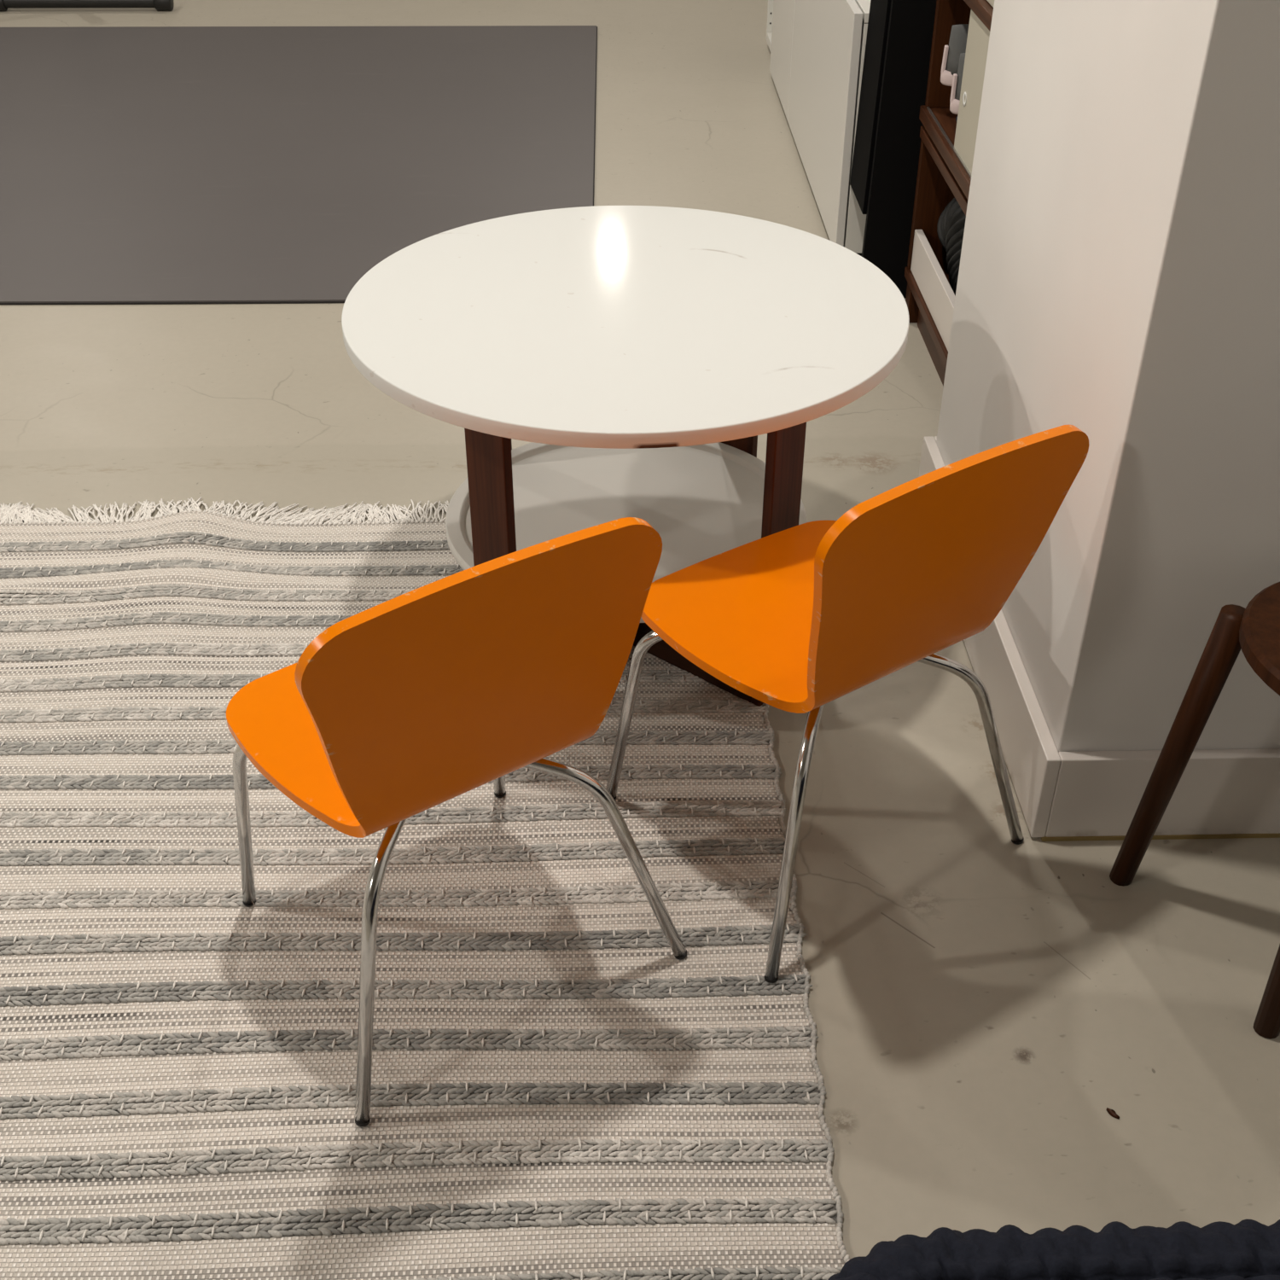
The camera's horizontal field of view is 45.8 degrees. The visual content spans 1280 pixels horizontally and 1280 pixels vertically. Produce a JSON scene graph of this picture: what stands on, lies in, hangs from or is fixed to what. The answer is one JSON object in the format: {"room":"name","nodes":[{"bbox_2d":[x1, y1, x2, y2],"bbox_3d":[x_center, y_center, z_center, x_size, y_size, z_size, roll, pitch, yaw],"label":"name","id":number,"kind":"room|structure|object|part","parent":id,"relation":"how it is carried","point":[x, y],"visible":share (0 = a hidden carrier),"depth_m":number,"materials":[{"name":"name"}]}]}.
{"room":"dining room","nodes":[
{"label":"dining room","id":0,"kind":"room"},
{"bbox_2d":[0,0,1279,1259],"bbox_3d":[-0.593,-0.774,3.480,7.400,0.100,11.800,-1,35,-1],"label":"floor","id":1,"kind":"structure","parent":0,"point":[980,1001],"depth_m":1.98,"materials":[{"name":"paint"}]},
{"bbox_2d":[0,0,174,11],"bbox_3d":[-2.040,-2.441,5.439,0.660,0.340,0.063,-1,35,-1],"label":"stand","id":2,"kind":"object","parent":1,"relation":"on","point":[160,5],"visible":1,"depth_m":5.50,"materials":[{"name":"black plastic"}]},
{"bbox_2d":[0,25,597,304],"bbox_3d":[-1.296,-1.452,4.337,2.357,0.007,2.452,-1,35,-1],"label":"exercise mat","id":3,"kind":"object","parent":1,"relation":"on","point":[139,165],"visible":0.87,"depth_m":4.21,"materials":[{"name":"black rubber"}]},
{"bbox_2d":[0,496,849,1279],"bbox_3d":[-0.569,0.344,1.800,1.576,0.022,2.088,-1,35,-1],"label":"rug","id":4,"kind":"object","parent":1,"relation":"on","point":[557,1093],"visible":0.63,"depth_m":1.75,"materials":[{"name":"beige fabric"}]},
{"bbox_2d":[226,517,686,1126],"bbox_3d":[-0.225,0.099,1.626,0.428,0.619,0.383,-22,41,-28],"label":"child chair","id":5,"kind":"object","parent":4,"relation":"on","point":[416,701],"visible":1,"depth_m":1.43,"materials":[{"name":"orange paint"}]},
{"bbox_3d":[-0.372,0.202,1.743,0.221,0.304,0.041,1,35,0],"label":"leg","id":6,"kind":"part","parent":5,"relation":"part of","materials":[{"name":"silver metal"}]},
{"bbox_3d":[-0.254,0.316,1.588,0.036,0.302,0.248,14,38,18],"label":"leg","id":7,"kind":"part","parent":5,"relation":"part of","materials":[{"name":"silver metal"}]},
{"bbox_3d":[-0.213,0.138,1.834,0.039,0.305,0.229,13,37,17],"label":"leg","id":8,"kind":"part","parent":5,"relation":"part of","materials":[{"name":"silver metal"}]},
{"bbox_3d":[-0.073,0.244,1.690,0.256,0.303,0.035,-2,35,-3],"label":"leg","id":9,"kind":"part","parent":5,"relation":"part of","materials":[{"name":"silver metal"}]},
{"bbox_2d":[341,205,909,706],"bbox_3d":[-0.020,-0.237,2.176,0.751,0.527,0.751,-1,35,-1],"label":"round table","id":10,"kind":"object","parent":4,"relation":"on","point":[643,354],"visible":0.69,"depth_m":2.00,"materials":[{"name":"white laminate"}]},
{"bbox_3d":[-0.193,-0.109,2.012,0.069,0.507,0.016,26,43,31],"label":"leg","id":11,"kind":"part","parent":10,"relation":"part of","materials":[{"name":"brown wood"}]},
{"bbox_2d":[445,442,806,622],"bbox_3d":[-0.020,-0.180,2.216,0.526,0.017,0.526,-1,35,-1],"label":"shelf","id":12,"kind":"object","parent":10,"relation":"attached to","point":[703,502],"depth_m":2.26,"materials":[{"name":"grey"}]},
{"bbox_3d":[0.153,-0.348,2.352,0.069,0.507,0.016,26,43,31],"label":"leg","id":13,"kind":"part","parent":10,"relation":"part of","materials":[{"name":"brown wood"}]},
{"bbox_3d":[0.188,-0.128,2.041,0.016,0.507,0.069,26,43,31],"label":"leg","id":14,"kind":"part","parent":10,"relation":"part of","materials":[{"name":"brown wood"}]},
{"bbox_2d":[766,0,870,255],"bbox_3d":[0.641,-1.689,4.212,0.417,0.555,1.968,-1,35,-1],"label":"base cabinet","id":15,"kind":"object","parent":1,"relation":"on","point":[817,48],"visible":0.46,"depth_m":3.67,"materials":[{"name":"white paint"}]},
{"bbox_3d":[0.623,-2.264,5.000,0.386,0.485,0.018,-1,35,-1],"label":"panel","id":16,"kind":"part","parent":15,"relation":"part of","materials":[{"name":"white wood"}]},
{"bbox_3d":[0.433,-1.886,4.473,0.020,0.537,0.537,-1,35,-1],"label":"door","id":17,"kind":"part","parent":15,"relation":"part of","materials":[{"name":"white paint"}]},
{"bbox_3d":[0.678,-1.125,3.420,0.394,0.513,0.018,-1,35,-1],"label":"panel","id":18,"kind":"part","parent":15,"relation":"part of","materials":[{"name":"white wood"}]},
{"bbox_3d":[0.654,-1.908,4.059,0.394,0.020,1.966,-1,35,-1],"label":"panel","id":19,"kind":"part","parent":15,"relation":"part of","materials":[{"name":"white wood"}]},
{"bbox_2d":[605,424,1089,983],"bbox_3d":[0.213,-0.010,1.791,0.427,0.622,0.385,-22,41,-29],"label":"child chair","id":20,"kind":"object","parent":1,"relation":"on","point":[800,619],"visible":0.98,"depth_m":1.65,"materials":[{"name":"orange paint"}]},
{"bbox_3d":[0.069,0.089,1.904,0.230,0.306,0.041,0,35,0],"label":"leg","id":21,"kind":"part","parent":20,"relation":"part of","materials":[{"name":"silver metal"}]},
{"bbox_3d":[0.191,0.203,1.751,0.034,0.301,0.251,15,38,19],"label":"leg","id":22,"kind":"part","parent":20,"relation":"part of","materials":[{"name":"silver metal"}]},
{"bbox_3d":[0.369,0.132,1.857,0.247,0.307,0.035,-3,35,-4],"label":"leg","id":23,"kind":"part","parent":20,"relation":"part of","materials":[{"name":"silver metal"}]},
{"bbox_2d":[849,0,936,298],"bbox_3d":[0.727,-1.441,3.047,0.486,1.500,0.216,-1,35,-1],"label":"cabinet","id":24,"kind":"object","parent":1,"relation":"on","point":[899,37],"visible":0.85,"depth_m":3.20,"materials":[{"name":"black wood"}]},
{"bbox_3d":[0.513,-1.511,3.001,0.057,1.294,0.198,-1,35,-1],"label":"door panel","id":25,"kind":"part","parent":24,"relation":"part of","materials":[{"name":"black"}]},
{"bbox_2d":[904,0,994,386],"bbox_3d":[0.763,-0.946,2.675,0.365,1.124,0.815,-1,35,-1],"label":"wooden shelving","id":26,"kind":"object","parent":1,"relation":"on","point":[947,148],"visible":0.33,"depth_m":2.98,"materials":[{"name":"brown wood"}]},
{"bbox_3d":[0.755,-0.917,3.183,0.356,0.278,0.020,-1,35,-1],"label":"panel","id":27,"kind":"part","parent":26,"relation":"part of","materials":[{"name":"brown wood"}]},
{"bbox_3d":[0.757,-1.185,2.993,0.356,0.254,0.020,-1,35,-1],"label":"panel","id":28,"kind":"part","parent":26,"relation":"part of","materials":[{"name":"brown wood"}]},
{"bbox_2d":[936,197,965,295],"bbox_3d":[0.695,-0.708,2.954,0.164,0.218,0.568,-1,35,-1],"label":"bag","id":29,"kind":"object","parent":26,"relation":"on","point":[951,224],"visible":0.09,"depth_m":3.03,"materials":[{"name":"black fabric"}]},
{"bbox_3d":[0.590,-0.983,2.750,0.001,0.025,0.025,-1,35,-1],"label":"finger pull","id":30,"kind":"part","parent":26,"relation":"part of","materials":[{"name":"white laminate"}]},
{"bbox_3d":[0.603,-0.879,2.561,0.012,0.252,0.516,-1,35,-1],"label":"sliding door","id":31,"kind":"part","parent":26,"relation":"part of","materials":[{"name":"beige wood"}]},
{"bbox_3d":[0.609,-1.174,2.390,0.012,0.374,0.578,-1,35,-1],"label":"sliding door","id":32,"kind":"part","parent":26,"relation":"part of","materials":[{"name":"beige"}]},
{"bbox_3d":[0.719,-0.997,2.904,0.200,0.042,0.130,-1,35,-1],"label":"folded cloth","id":33,"kind":"object","parent":26,"relation":"on","visible":0},
{"bbox_2d":[949,52,965,114],"bbox_3d":[0.694,-1.046,2.838,0.216,0.109,0.081,-1,35,-1],"label":"sneaker","id":34,"kind":"object","parent":33,"relation":"on","point":[957,80],"visible":0.19,"depth_m":2.83,"materials":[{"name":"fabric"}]},
{"bbox_2d":[940,23,969,86],"bbox_3d":[0.686,-1.117,2.894,0.215,0.115,0.082,2,35,2],"label":"sneaker","id":35,"kind":"object","parent":34,"relation":"on","point":[957,43],"visible":0.28,"depth_m":2.87,"materials":[{"name":"grey fabric"}]},
{"bbox_2d":[1105,1107,1119,1118],"bbox_3d":[0.501,0.501,1.603,0.007,0.006,0.016,-26,43,-32],"label":"crumb","id":36,"kind":"object","parent":1,"relation":"on","point":[1111,1112],"visible":1,"depth_m":1.60,"materials":[{"name":"brown food"}]},
{"bbox_2d":[1109,581,1279,1038],"bbox_3d":[0.760,0.186,1.668,0.337,0.447,0.280,-1,35,-1],"label":"wooden stool","id":37,"kind":"object","parent":1,"relation":"on","point":[1254,630],"visible":1,"depth_m":1.67,"materials":[{"name":"brown wood"}]},
{"bbox_3d":[0.623,0.136,1.758,0.081,0.424,0.035,24,42,29],"label":"leg","id":38,"kind":"part","parent":37,"relation":"part of","materials":[{"name":"brown wood"}]},
{"bbox_3d":[0.761,0.014,1.546,0.280,0.025,0.280,-1,35,-1],"label":"seat","id":39,"kind":"part","parent":37,"relation":"part of","materials":[{"name":"brown wood"}]},
{"bbox_3d":[0.711,0.256,1.589,0.035,0.423,0.065,15,38,19],"label":"leg","id":40,"kind":"part","parent":37,"relation":"part of","materials":[{"name":"brown wood"}]},
{"bbox_3d":[0.591,1.038,0.505,0.820,0.400,1.430,-1,35,-1],"label":"bed","id":41,"kind":"object","parent":1,"relation":"on","visible":0},
{"bbox_2d":[827,1218,1279,1279],"bbox_3d":[0.570,0.947,0.476,0.928,0.341,1.550,-1,35,-1],"label":"quilt","id":42,"kind":"object","parent":41,"relation":"on","point":[1248,1249],"visible":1,"depth_m":0.98,"materials":[{"name":"black fabric"}]},
{"bbox_2d":[936,0,1279,752],"bbox_3d":[0.762,-0.991,1.593,0.496,2.450,0.819,-1,35,-1],"label":"wall","id":43,"kind":"structure","parent":0,"point":[1119,278],"depth_m":1.72,"materials":[{"name":"paint"}]},
{"bbox_2d":[919,436,1279,837],"bbox_3d":[0.749,-0.049,2.263,0.514,0.130,0.855,-1,35,-1],"label":"baseboard","id":44,"kind":"structure","parent":43,"relation":"attached to","point":[1218,791],"depth_m":1.92,"materials":[{"name":"white paint"}]},
{"bbox_2d":[1041,832,1279,841],"bbox_3d":[0.767,0.252,1.953,0.500,0.006,0.006,-1,35,-1],"label":"trim","id":45,"kind":"structure","parent":43,"relation":"attached to","point":[1224,835],"depth_m":1.95,"materials":[{"name":"brown"}]}
]}

